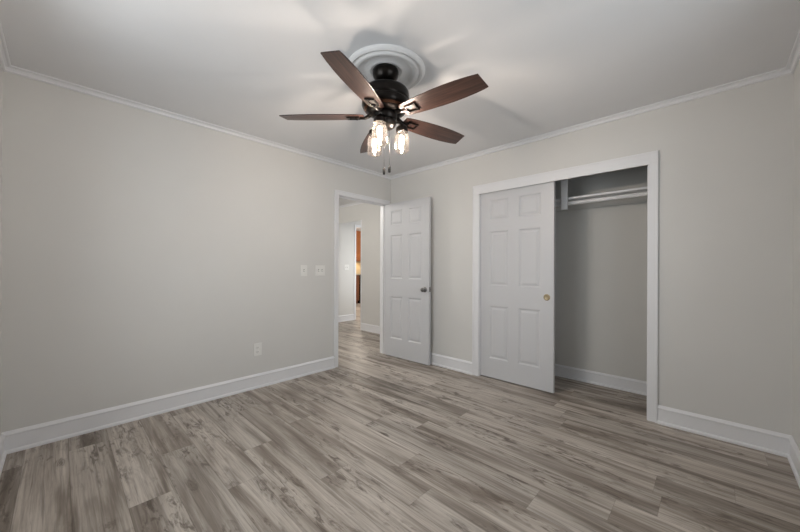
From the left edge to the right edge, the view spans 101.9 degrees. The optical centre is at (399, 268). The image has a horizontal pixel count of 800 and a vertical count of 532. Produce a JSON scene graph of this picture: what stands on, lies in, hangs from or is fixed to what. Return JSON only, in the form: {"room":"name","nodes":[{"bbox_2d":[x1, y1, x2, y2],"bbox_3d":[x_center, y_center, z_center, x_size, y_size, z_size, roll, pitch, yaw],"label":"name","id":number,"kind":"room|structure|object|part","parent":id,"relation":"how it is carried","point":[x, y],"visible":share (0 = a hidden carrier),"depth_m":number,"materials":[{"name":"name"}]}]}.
{"room":"empty bedroom","nodes":[
{"label":"empty bedroom","id":0,"kind":"room"},
{"bbox_2d":[0,64,2,434],"bbox_3d":[-1.196,-0.050,0.711,3.700,2.440,0.120,0,0,44],"label":"wall","id":1,"kind":"structure","parent":0,"point":[1,71],"depth_m":2.00,"materials":[{"name":"beige paint"}]},
{"bbox_2d":[0,433,6,476],"bbox_3d":[-1.194,1.102,0.805,3.580,0.137,0.024,0,0,44],"label":"baseboard","id":2,"kind":"structure","parent":1,"relation":"attached to","point":[3,453],"depth_m":1.95,"materials":[{"name":"white paint"}]},
{"bbox_2d":[0,22,10,70],"bbox_3d":[-1.181,-1.250,0.809,3.580,0.039,0.036,0,0,44],"label":"trim","id":3,"kind":"structure","parent":1,"relation":"attached to","point":[4,57],"depth_m":1.90,"materials":[{"name":"white paint"}]},
{"bbox_2d":[1,71,390,432],"bbox_3d":[-1.086,-0.049,3.591,0.120,2.440,4.435,0,0,44],"label":"wall","id":4,"kind":"structure","parent":0,"point":[146,255],"depth_m":2.55,"materials":[{"name":"beige paint"}]},
{"bbox_2d":[2,356,334,453],"bbox_3d":[-1.630,1.101,2.921,0.024,0.137,2.481,0,0,44],"label":"baseboard","id":5,"kind":"structure","parent":4,"relation":"attached to","point":[20,439],"depth_m":2.54,"materials":[{"name":"white paint"}]},
{"bbox_2d":[4,65,390,179],"bbox_3d":[-1.295,-1.250,3.255,0.036,0.039,3.415,0,0,44],"label":"trim","id":6,"kind":"structure","parent":4,"relation":"attached to","point":[12,69],"depth_m":2.62,"materials":[{"name":"white paint"}]},
{"bbox_2d":[254,343,261,355],"bbox_3d":[-1.393,0.795,3.179,0.009,0.122,0.078,0,0,44],"label":"electrical outlet","id":7,"kind":"object","parent":4,"relation":"attached to","point":[258,346],"visible":1,"depth_m":3.18,"materials":[{"name":"white plastic"}]},
{"bbox_2d":[301,265,306,275],"bbox_3d":[-1.043,0.024,3.537,0.016,0.118,0.078,0,0,44],"label":"light switch","id":8,"kind":"object","parent":4,"relation":"attached to","point":[303,267],"visible":1,"depth_m":3.53,"materials":[{"name":"white plastic"}]},
{"bbox_2d":[315,265,324,275],"bbox_3d":[-0.902,0.025,3.685,0.016,0.118,0.122,0,0,44],"label":"light switch","id":9,"kind":"object","parent":4,"relation":"attached to","point":[319,269],"visible":1,"depth_m":3.68,"materials":[{"name":"white plastic"}]},
{"bbox_2d":[334,189,389,367],"bbox_3d":[-0.500,0.123,4.192,0.138,2.100,0.909,0,0,44],"label":"trim","id":10,"kind":"structure","parent":4,"relation":"attached to","point":[338,194],"depth_m":4.04,"materials":[{"name":"white paint"}]},
{"bbox_2d":[384,197,430,364],"bbox_3d":[0.079,0.152,4.155,0.772,2.022,0.153,0,0,42],"label":"door","id":11,"kind":"structure","parent":10,"relation":"attached to","point":[407,299],"depth_m":4.11,"materials":[{"name":"white paint"}]},
{"bbox_2d":[338,220,360,315],"bbox_3d":[-0.524,-0.047,7.987,0.100,2.440,2.700,0,0,44],"label":"wall","id":12,"kind":"structure","parent":0,"point":[346,230],"depth_m":7.22,"materials":[{"name":"beige paint"}]},
{"bbox_2d":[338,314,353,321],"bbox_3d":[-1.229,1.102,7.163,0.024,0.137,0.540,0,0,44],"label":"baseboard","id":13,"kind":"structure","parent":12,"relation":"attached to","point":[349,317],"depth_m":7.19,"materials":[{"name":"white paint"}]},
{"bbox_2d":[354,224,360,319],"bbox_3d":[-0.656,0.090,7.836,0.118,2.165,1.210,0,0,44],"label":"trim","id":14,"kind":"structure","parent":12,"relation":"attached to","point":[355,226],"depth_m":7.38,"materials":[{"name":"white paint"}]},
{"bbox_2d":[356,261,360,273],"bbox_3d":[-2.325,-0.053,10.676,0.100,2.440,4.300,0,0,44],"label":"wall","id":15,"kind":"structure","parent":0,"point":[358,263],"depth_m":11.50,"materials":[{"name":"beige paint"}]},
{"bbox_2d":[356,231,360,261],"bbox_3d":[-1.770,-0.755,10.909,0.374,1.028,1.700,0,0,44],"label":"upper cabinet","id":16,"kind":"object","parent":15,"relation":"attached to","point":[358,233],"visible":0.14,"depth_m":11.06,"materials":[{"name":"orange wood"}]},
{"bbox_3d":[-1.220,-0.760,11.265,0.018,1.000,0.417,0,0,44],"label":"cabinet door","id":17,"kind":"part","parent":16,"relation":"part of","materials":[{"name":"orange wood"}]},
{"bbox_2d":[339,203,379,325],"bbox_3d":[-0.782,-0.048,6.298,3.180,2.440,0.100,0,0,44],"label":"wall","id":18,"kind":"structure","parent":0,"point":[369,214],"depth_m":6.02,"materials":[{"name":"beige paint"}]},
{"bbox_2d":[339,202,362,207],"bbox_3d":[-0.825,-1.249,6.248,3.180,0.039,0.036,0,0,44],"label":"trim","id":19,"kind":"structure","parent":18,"relation":"attached to","point":[355,203],"depth_m":6.40,"materials":[{"name":"white paint"}]},
{"bbox_2d":[360,220,361,329],"bbox_3d":[-0.703,0.127,6.222,0.024,2.090,0.116,0,0,44],"label":"trim","id":20,"kind":"structure","parent":18,"relation":"attached to","point":[361,220],"depth_m":6.17,"materials":[{"name":"white paint"}]},
{"bbox_2d":[361,323,379,333],"bbox_3d":[-0.210,1.105,5.661,1.468,0.137,0.024,0,0,44],"label":"baseboard","id":21,"kind":"structure","parent":18,"relation":"attached to","point":[365,327],"depth_m":5.98,"materials":[{"name":"white paint"}]},
{"bbox_2d":[0,303,799,531],"bbox_3d":[-0.460,1.213,5.916,9.980,0.080,8.800,0,0,44],"label":"floor","id":22,"kind":"structure","parent":0,"point":[375,441],"depth_m":1.92,"materials":[{"name":"grey laminate"}]},
{"bbox_2d":[356,275,358,303],"bbox_3d":[-1.893,0.696,10.603,0.624,0.945,0.995,0,0,44],"label":"base cabinet","id":23,"kind":"object","parent":22,"relation":"on","point":[357,276],"visible":0.13,"depth_m":10.72,"materials":[{"name":"brown wood"}]},
{"bbox_2d":[358,274,360,302],"bbox_3d":[-1.267,0.690,11.239,0.652,0.960,0.750,0,0,44],"label":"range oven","id":24,"kind":"object","parent":22,"relation":"on","point":[359,301],"visible":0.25,"depth_m":10.79,"materials":[{"name":"black metal"}]},
{"bbox_2d":[0,0,799,230],"bbox_3d":[-0.451,-1.317,5.916,9.980,0.100,8.800,0,0,44],"label":"ceiling","id":25,"kind":"structure","parent":0,"point":[546,66],"depth_m":1.92,"materials":[{"name":"paint"}]},
{"bbox_2d":[349,44,424,89],"bbox_3d":[-0.090,-1.252,2.082,0.500,0.027,0.500,0,0,44],"label":"ceiling medallion","id":26,"kind":"object","parent":25,"relation":"attached to","point":[411,68],"visible":0.58,"depth_m":1.97,"materials":[{"name":"white paint"}]},
{"bbox_2d":[279,50,488,174],"bbox_3d":[-0.058,-0.926,2.064,1.254,0.661,1.274,0,0,44],"label":"ceiling fan","id":27,"kind":"object","parent":26,"relation":"hanging from","point":[385,100],"visible":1,"depth_m":1.94,"materials":[{"name":"brown wood"}]},
{"bbox_3d":[-0.492,-0.966,2.077,0.529,0.006,0.144,0,12,2],"label":"blade","id":28,"kind":"part","parent":27,"relation":"part of","materials":[{"name":"brown wood"}]},
{"bbox_3d":[-0.226,-0.965,1.690,0.144,0.006,0.529,13,4,19],"label":"blade","id":29,"kind":"part","parent":27,"relation":"part of","materials":[{"name":"brown wood"}]},
{"bbox_3d":[-0.206,-0.965,2.450,0.144,0.006,0.529,-12,4,-16],"label":"blade","id":30,"kind":"part","parent":27,"relation":"part of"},
{"bbox_3d":[-0.156,-0.911,2.133,0.077,0.070,0.110,0,0,-44],"label":"light arm","id":31,"kind":"part","parent":27,"relation":"part of","materials":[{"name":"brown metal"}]},
{"bbox_3d":[-0.118,-0.911,1.978,0.077,0.070,0.110,0,0,16],"label":"light arm","id":32,"kind":"part","parent":27,"relation":"part of","materials":[{"name":"brown metal"}]},
{"bbox_3d":[-0.067,-0.775,2.067,0.003,0.251,0.003,0,0,8],"label":"pull chain","id":33,"kind":"part","parent":27,"relation":"part of","materials":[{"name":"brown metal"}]},
{"bbox_3d":[-0.004,-0.911,2.089,0.110,0.070,0.077,0,0,-14],"label":"light arm","id":34,"kind":"part","parent":27,"relation":"part of","materials":[{"name":"brown metal"}]},
{"bbox_3d":[0.237,-0.964,2.293,0.529,0.006,0.144,0,-12,-35],"label":"blade","id":35,"kind":"part","parent":27,"relation":"part of","materials":[{"name":"brown wood"}]},
{"bbox_3d":[0.224,-0.964,1.823,0.529,0.006,0.144,0,-12,37],"label":"blade","id":36,"kind":"part","parent":27,"relation":"part of","materials":[{"name":"brown wood"}]},
{"bbox_2d":[391,73,793,435],"bbox_3d":[1.246,-0.041,3.267,3.700,2.440,0.120,0,0,44],"label":"wall","id":37,"kind":"structure","parent":0,"point":[725,173],"depth_m":2.31,"materials":[{"name":"beige paint"}]},
{"bbox_2d":[480,181,554,392],"bbox_3d":[1.171,0.162,3.306,0.762,2.010,0.039,0,0,44],"label":"door","id":38,"kind":"structure","parent":37,"relation":"in","point":[517,346],"depth_m":3.26,"materials":[{"name":"white paint"}]},
{"bbox_3d":[1.389,0.276,3.074,0.063,0.063,0.006,0,0,44],"label":"finger pull","id":39,"kind":"part","parent":38,"relation":"part of","materials":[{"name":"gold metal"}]},
{"bbox_2d":[472,150,658,422],"bbox_3d":[1.429,0.139,3.080,1.612,2.082,0.138,0,0,44],"label":"trim","id":40,"kind":"structure","parent":37,"relation":"attached to","point":[651,159],"depth_m":2.66,"materials":[{"name":"white paint"}]},
{"bbox_2d":[391,67,791,179],"bbox_3d":[1.153,-1.242,3.252,3.580,0.039,0.036,0,0,44],"label":"trim","id":41,"kind":"structure","parent":37,"relation":"attached to","point":[784,71],"depth_m":2.61,"materials":[{"name":"white paint"}]},
{"bbox_2d":[430,352,790,457],"bbox_3d":[1.149,1.110,3.256,3.580,0.137,0.024,0,0,44],"label":"baseboard","id":42,"kind":"structure","parent":37,"relation":"attached to","point":[768,441],"depth_m":2.26,"materials":[{"name":"white paint"}]},
{"bbox_2d":[555,165,647,380],"bbox_3d":[1.885,-0.039,3.501,2.300,2.440,0.100,0,0,44],"label":"wall","id":43,"kind":"structure","parent":0,"point":[601,252],"depth_m":3.27,"materials":[{"name":"paint"}]},
{"bbox_2d":[555,364,646,395],"bbox_3d":[1.823,1.118,3.470,1.900,0.126,0.024,0,0,44],"label":"baseboard","id":44,"kind":"structure","parent":43,"relation":"attached to","point":[592,377],"depth_m":3.26,"materials":[{"name":"white paint"}]},
{"bbox_2d":[555,187,646,211],"bbox_3d":[1.728,-0.661,3.364,1.900,0.081,0.314,0,0,44],"label":"closet shelf","id":45,"kind":"object","parent":43,"relation":"attached to","point":[641,189],"visible":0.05,"depth_m":3.14,"materials":[{"name":"white paint"}]},
{"bbox_2d":[561,179,567,209],"bbox_3d":[1.622,-0.918,3.203,0.058,0.683,0.019,0,0,44],"label":"board","id":46,"kind":"object","parent":45,"relation":"attached to","point":[564,183],"visible":0.44,"depth_m":3.19,"materials":[{"name":"white paint"}]},
{"bbox_2d":[555,192,646,206],"bbox_3d":[1.648,-0.648,3.280,1.898,0.038,0.038,0,0,44],"label":"closet rod","id":47,"kind":"object","parent":45,"relation":"hanging from","point":[640,194],"visible":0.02,"depth_m":3.01,"materials":[{"name":"white metal"}]},
{"bbox_2d":[792,60,799,449],"bbox_3d":[1.319,-0.041,0.753,0.120,2.440,3.415,0,0,44],"label":"wall","id":48,"kind":"structure","parent":0,"point":[796,132],"depth_m":1.94,"materials":[{"name":"beige paint"}]},
{"bbox_2d":[786,30,799,73],"bbox_3d":[1.267,-1.241,0.806,0.036,0.039,3.415,0,0,44],"label":"trim","id":49,"kind":"structure","parent":48,"relation":"attached to","point":[794,58],"depth_m":1.90,"materials":[{"name":"white paint"}]},
{"bbox_2d":[787,436,799,487],"bbox_3d":[1.263,1.111,0.802,0.024,0.137,3.415,0,0,44],"label":"baseboard","id":50,"kind":"structure","parent":48,"relation":"attached to","point":[793,457],"depth_m":1.89,"materials":[{"name":"white paint"}]}
]}

